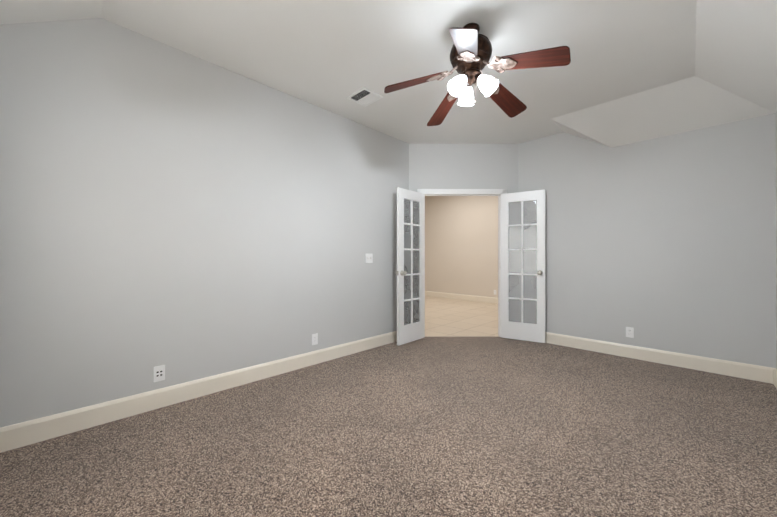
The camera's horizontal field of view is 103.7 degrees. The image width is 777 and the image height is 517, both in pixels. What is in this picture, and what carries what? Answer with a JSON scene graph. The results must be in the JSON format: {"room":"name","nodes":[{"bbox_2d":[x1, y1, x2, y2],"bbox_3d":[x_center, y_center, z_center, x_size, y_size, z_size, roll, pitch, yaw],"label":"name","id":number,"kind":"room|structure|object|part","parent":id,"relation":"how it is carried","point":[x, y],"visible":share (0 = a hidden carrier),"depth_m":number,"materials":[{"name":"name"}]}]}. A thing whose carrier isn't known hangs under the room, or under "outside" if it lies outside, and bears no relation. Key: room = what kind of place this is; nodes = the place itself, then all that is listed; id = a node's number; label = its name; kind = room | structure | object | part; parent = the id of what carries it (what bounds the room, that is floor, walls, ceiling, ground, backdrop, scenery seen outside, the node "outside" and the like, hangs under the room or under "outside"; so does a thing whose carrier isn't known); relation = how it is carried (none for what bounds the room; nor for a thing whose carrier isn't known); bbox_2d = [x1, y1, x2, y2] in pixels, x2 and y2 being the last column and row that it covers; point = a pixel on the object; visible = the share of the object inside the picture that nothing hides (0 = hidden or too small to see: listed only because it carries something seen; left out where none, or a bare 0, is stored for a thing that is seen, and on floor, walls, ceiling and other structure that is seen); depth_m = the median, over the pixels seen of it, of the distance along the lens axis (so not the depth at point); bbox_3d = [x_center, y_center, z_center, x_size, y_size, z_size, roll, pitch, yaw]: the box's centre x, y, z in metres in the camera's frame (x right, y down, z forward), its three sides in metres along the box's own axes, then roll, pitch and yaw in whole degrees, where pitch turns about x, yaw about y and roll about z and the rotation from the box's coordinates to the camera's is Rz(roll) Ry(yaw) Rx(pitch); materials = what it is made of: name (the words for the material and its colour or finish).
{"room":"empty room","nodes":[
{"label":"empty room","id":0,"kind":"room"},
{"bbox_2d":[0,0,102,23],"bbox_3d":[-0.926,-1.661,0.697,3.362,0.730,0.508,0,0,45],"label":"ceiling slope","id":1,"kind":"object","parent":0,"point":[19,11],"visible":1,"depth_m":1.81,"materials":[{"name":"paint"}]},
{"bbox_2d":[0,18,408,427],"bbox_3d":[-1.049,-0.254,3.044,0.120,2.740,3.669,0,0,45],"label":"wall","id":2,"kind":"structure","parent":0,"point":[182,216],"depth_m":2.31,"materials":[{"name":"paint"}]},
{"bbox_2d":[153,365,164,381],"bbox_3d":[-1.714,0.860,2.282,0.007,0.115,0.070,0,0,45],"label":"outlet","id":3,"kind":"object","parent":2,"relation":"attached to","point":[158,373],"visible":1,"depth_m":2.28,"materials":[{"name":"white plastic"}]},
{"bbox_2d":[312,333,317,344],"bbox_3d":[-0.778,0.854,3.225,0.007,0.115,0.070,0,0,45],"label":"electrical outlet","id":4,"kind":"object","parent":2,"relation":"attached to","point":[314,339],"visible":1,"depth_m":3.22,"materials":[{"name":"white plastic"}]},
{"bbox_2d":[365,253,372,262],"bbox_3d":[-0.235,-0.003,3.765,0.020,0.116,0.116,0,0,45],"label":"switch plate","id":5,"kind":"object","parent":2,"relation":"attached to","point":[368,258],"visible":1,"depth_m":3.76,"materials":[{"name":"white plastic"}]},
{"bbox_2d":[0,337,776,516],"bbox_3d":[0.573,1.165,2.205,3.362,0.100,4.766,0,0,45],"label":"floor carpet","id":6,"kind":"object","parent":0,"point":[463,427],"visible":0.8,"depth_m":1.81,"materials":[{"name":"brown carpet"}]},
{"bbox_2d":[101,0,696,143],"bbox_3d":[0.572,-1.675,2.567,2.854,0.100,4.258,0,0,45],"label":"ceiling","id":7,"kind":"structure","parent":0,"point":[331,55],"depth_m":2.36,"materials":[{"name":"paint"}]},
{"bbox_2d":[347,87,382,106],"bbox_3d":[-0.239,-1.619,3.066,0.270,0.011,0.250,0,0,45],"label":"ceiling vent","id":8,"kind":"object","parent":7,"relation":"in","point":[364,96],"visible":1,"depth_m":3.06,"materials":[{"name":"grey metal"}]},
{"bbox_2d":[384,23,570,125],"bbox_3d":[0.612,-1.359,2.154,1.174,0.531,1.180,0,0,45],"label":"ceiling fan","id":9,"kind":"object","parent":7,"relation":"hanging from","point":[470,53],"visible":1,"depth_m":2.10,"materials":[{"name":"brown wood"}]},
{"bbox_3d":[0.191,-1.252,2.166,0.455,0.006,0.152,-15,13,1],"label":"blade","id":10,"kind":"part","parent":9,"relation":"part of","materials":[{"name":"brown wood"}]},
{"label":"blade","id":11,"kind":"part","parent":9,"relation":"part of","materials":[{"name":"brown wood"}]},
{"bbox_3d":[0.456,-1.253,1.791,0.152,0.006,0.455,13,18,15],"label":"blade","id":12,"kind":"part","parent":9,"relation":"part of","materials":[{"name":"brown wood"}]},
{"bbox_3d":[0.900,-1.252,2.385,0.455,0.006,0.152,18,-23,-34],"label":"blade","id":13,"kind":"part","parent":9,"relation":"part of","materials":[{"name":"brown wood"}]},
{"bbox_3d":[0.894,-1.253,1.927,0.455,0.006,0.152,18,-2,35],"label":"blade","id":14,"kind":"part","parent":9,"relation":"part of","materials":[{"name":"brown wood"}]},
{"bbox_2d":[425,196,497,297],"bbox_3d":[2.336,-0.454,8.004,4.900,3.150,0.120,0,0,45],"label":"wall","id":15,"kind":"structure","parent":0,"point":[461,244],"depth_m":8.25,"materials":[{"name":"paint"}]},
{"bbox_2d":[425,291,497,303],"bbox_3d":[2.288,1.046,7.954,4.900,0.150,0.016,0,0,45],"label":"baseboard","id":16,"kind":"structure","parent":15,"relation":"attached to","point":[465,297],"depth_m":8.20,"materials":[{"name":"paint"}]},
{"bbox_2d":[409,144,518,321],"bbox_3d":[1.061,-0.253,4.367,1.551,2.740,0.120,0,0,0],"label":"wall","id":17,"kind":"structure","parent":0,"point":[463,166],"depth_m":4.31,"materials":[{"name":"paint"}]},
{"bbox_2d":[0,331,776,452],"bbox_3d":[0.573,1.045,2.206,3.362,0.140,4.766,0,0,45],"label":"baseboard","id":18,"kind":"structure","parent":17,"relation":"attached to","point":[21,434],"depth_m":2.71,"materials":[{"name":"paint"}]},
{"bbox_2d":[395,187,424,345],"bbox_3d":[0.309,0.101,4.084,0.159,2.007,0.566,0,0,43],"label":"french door","id":19,"kind":"structure","parent":17,"relation":"in","point":[410,272],"depth_m":4.06,"materials":[{"name":"paint"}]},
{"bbox_2d":[417,189,506,336],"bbox_3d":[1.036,0.069,4.367,1.258,2.097,0.152,0,0,0],"label":"door frame","id":20,"kind":"structure","parent":17,"relation":"attached to","point":[463,192],"depth_m":4.33,"materials":[{"name":"paint"}]},
{"bbox_2d":[501,189,545,342],"bbox_3d":[1.814,0.101,4.142,0.566,2.007,0.159,0,0,32],"label":"french door","id":21,"kind":"structure","parent":17,"relation":"in","point":[522,330],"depth_m":4.13,"materials":[{"name":"paint"}]},
{"bbox_2d":[552,120,609,146],"bbox_3d":[2.242,-1.659,3.552,0.508,0.730,0.508,0,0,45],"label":"ceiling slope","id":22,"kind":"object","parent":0,"point":[565,129],"visible":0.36,"depth_m":3.65,"materials":[{"name":"paint"}]},
{"bbox_2d":[518,113,775,367],"bbox_3d":[2.683,-0.254,3.555,2.265,2.740,0.120,0,0,45],"label":"wall","id":23,"kind":"structure","parent":0,"point":[666,243],"depth_m":3.23,"materials":[{"name":"paint"}]},
{"bbox_2d":[626,327,633,337],"bbox_3d":[2.715,0.831,3.433,0.070,0.115,0.007,0,0,45],"label":"electrical outlet","id":24,"kind":"object","parent":23,"relation":"attached to","point":[630,332],"visible":1,"depth_m":3.43,"materials":[{"name":"white plastic"}]},
{"bbox_2d":[551,76,773,146],"bbox_3d":[2.664,-1.659,3.134,1.697,0.730,0.508,0,0,45],"label":"ceiling slope","id":25,"kind":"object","parent":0,"point":[688,104],"visible":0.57,"depth_m":3.05,"materials":[{"name":"paint"}]},
{"bbox_2d":[695,0,776,112],"bbox_3d":[1.587,-1.661,1.203,0.508,0.730,4.766,0,0,45],"label":"ceiling","id":26,"kind":"structure","parent":0,"point":[736,47],"depth_m":2.16,"materials":[{"name":"paint"}]},
{"bbox_2d":[775,111,776,368],"bbox_3d":[1.810,-0.091,0.981,0.120,2.410,5.006,0,0,45],"label":"wall","id":27,"kind":"structure","parent":0,"point":[776,222],"depth_m":2.69,"materials":[{"name":"paint"}]},
{"label":"outside","id":28,"kind":"structure","parent":0,"visible":0},
{"bbox_2d":[425,296,498,336],"bbox_3d":[0.780,1.169,6.433,4.900,0.100,4.300,0,0,45],"label":"floor","id":29,"kind":"structure","parent":28,"point":[445,317],"depth_m":5.69,"materials":[{"name":"beige tile"}]}
]}

